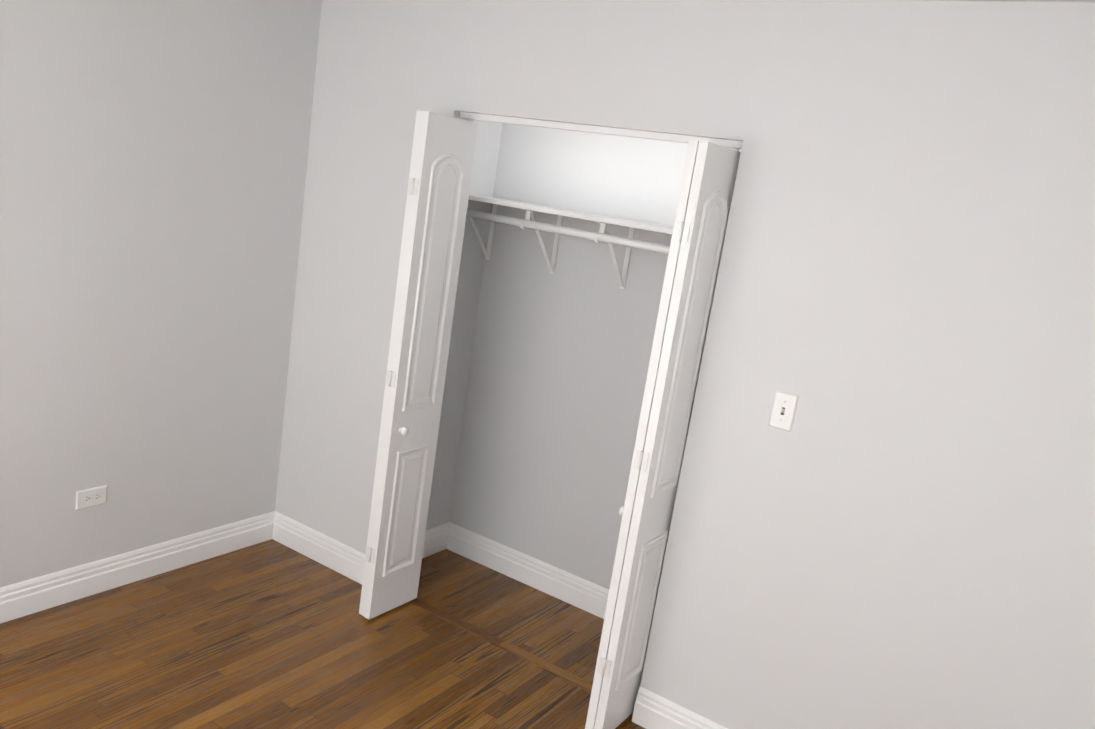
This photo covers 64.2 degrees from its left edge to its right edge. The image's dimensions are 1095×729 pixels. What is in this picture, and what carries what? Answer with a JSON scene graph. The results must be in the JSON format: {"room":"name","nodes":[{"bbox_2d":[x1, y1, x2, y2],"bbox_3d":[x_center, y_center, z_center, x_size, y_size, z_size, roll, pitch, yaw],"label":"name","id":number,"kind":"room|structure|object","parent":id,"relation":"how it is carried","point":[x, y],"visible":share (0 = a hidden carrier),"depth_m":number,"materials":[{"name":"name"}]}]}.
{"room":"empty bedroom","nodes":[
{"label":"empty bedroom","id":0,"kind":"room"},
{"bbox_2d":[0,0,321,586],"bbox_3d":[-2.097,-0.238,2.494,0.120,2.440,3.640,16,13,31],"label":"wall","id":1,"kind":"structure","parent":0,"point":[153,160],"depth_m":3.27,"materials":[{"name":"paint"}]},
{"bbox_2d":[75,485,106,509],"bbox_3d":[-1.721,0.502,3.297,0.008,0.072,0.115,16,13,31],"label":"outlet","id":2,"kind":"object","parent":1,"relation":"attached to","point":[89,497],"visible":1,"depth_m":3.29,"materials":[{"name":"white plastic"}]},
{"bbox_2d":[0,511,275,623],"bbox_3d":[-1.636,0.807,3.557,0.019,0.130,1.305,16,13,31],"label":"baseboard","id":3,"kind":"structure","parent":1,"relation":"attached to","point":[27,597],"depth_m":3.48,"materials":[{"name":"white paint"}]},
{"bbox_2d":[0,539,644,728],"bbox_3d":[-0.484,1.404,1.950,3.860,0.050,3.980,16,13,31],"label":"floor","id":4,"kind":"structure","parent":0,"point":[271,634],"depth_m":3.18,"materials":[{"name":"brown wood"}]},
{"bbox_2d":[409,597,632,713],"bbox_3d":[-0.144,1.123,3.453,1.164,0.001,0.057,16,13,31],"label":"sill","id":5,"kind":"structure","parent":4,"relation":"on","point":[577,681],"depth_m":3.47,"materials":[{"name":"brown wood"}]},
{"bbox_2d":[426,119,740,588],"bbox_3d":[0.237,-0.082,3.473,1.780,2.440,0.560,16,13,31],"label":"wall","id":6,"kind":"structure","parent":0,"point":[545,382],"depth_m":3.85,"materials":[{"name":"paint"}]},
{"bbox_2d":[422,522,451,557],"bbox_3d":[-0.620,0.857,4.075,0.019,0.130,0.460,16,13,31],"label":"baseboard","id":7,"kind":"structure","parent":6,"relation":"attached to","point":[436,538],"depth_m":4.19,"materials":[{"name":"white paint"}]},
{"bbox_2d":[448,522,608,618],"bbox_3d":[0.171,1.021,3.859,1.620,0.130,0.019,16,13,31],"label":"baseboard","id":8,"kind":"structure","parent":6,"relation":"attached to","point":[588,596],"depth_m":4.01,"materials":[{"name":"white paint"}]},
{"bbox_2d":[466,194,672,288],"bbox_3d":[0.313,-0.422,3.441,1.614,0.284,0.305,16,13,31],"label":"closet shelf","id":9,"kind":"object","parent":6,"relation":"attached to","point":[602,235],"visible":0.54,"depth_m":3.51,"materials":[{"name":"white metal"}]},
{"bbox_2d":[275,0,1094,728],"bbox_3d":[0.550,0.086,2.887,3.980,2.440,0.100,16,13,31],"label":"wall","id":10,"kind":"structure","parent":0,"point":[893,528],"depth_m":2.62,"materials":[{"name":"paint"}]},
{"bbox_2d":[272,511,365,583],"bbox_3d":[-0.951,0.843,3.896,0.752,0.130,0.039,16,13,31],"label":"baseboard","id":11,"kind":"structure","parent":10,"relation":"attached to","point":[327,551],"depth_m":3.92,"materials":[{"name":"white paint"}]},
{"bbox_2d":[359,110,477,619],"bbox_3d":[-0.502,0.040,3.412,0.104,1.985,0.297,16,13,31],"label":"bifold door","id":12,"kind":"structure","parent":10,"relation":"in","point":[442,159],"depth_m":3.36,"materials":[{"name":"white paint"}]},
{"bbox_2d":[459,112,742,148],"bbox_3d":[0.152,-0.824,3.055,1.166,0.022,0.030,16,13,31],"label":"track rail","id":13,"kind":"object","parent":10,"relation":"attached to","point":[608,130],"visible":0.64,"depth_m":3.02,"materials":[{"name":"white metal"}]},
{"bbox_2d":[585,140,740,728],"bbox_3d":[0.360,0.283,2.869,0.104,1.985,0.297,16,13,31],"label":"bifold door","id":14,"kind":"structure","parent":10,"relation":"in","point":[697,241],"depth_m":2.78,"materials":[{"name":"white paint"}]},
{"bbox_2d":[632,687,727,728],"bbox_3d":[1.097,1.418,2.606,1.892,0.130,0.039,16,13,31],"label":"baseboard","id":15,"kind":"structure","parent":10,"relation":"attached to","point":[652,710],"depth_m":3.02,"materials":[{"name":"white paint"}]},
{"bbox_2d":[768,390,798,431],"bbox_3d":[0.728,0.145,2.704,0.072,0.115,0.020,16,13,31],"label":"switch plate","id":16,"kind":"object","parent":10,"relation":"attached to","point":[783,410],"visible":1,"depth_m":2.71,"materials":[{"name":"white plastic"}]},
{"bbox_2d":[942,0,1094,2],"bbox_3d":[-0.271,-1.009,1.212,4.100,0.100,3.640,16,13,31],"label":"ceiling","id":17,"kind":"structure","parent":0,"point":[1087,1],"depth_m":2.24,"materials":[{"name":"paint"}]}
]}

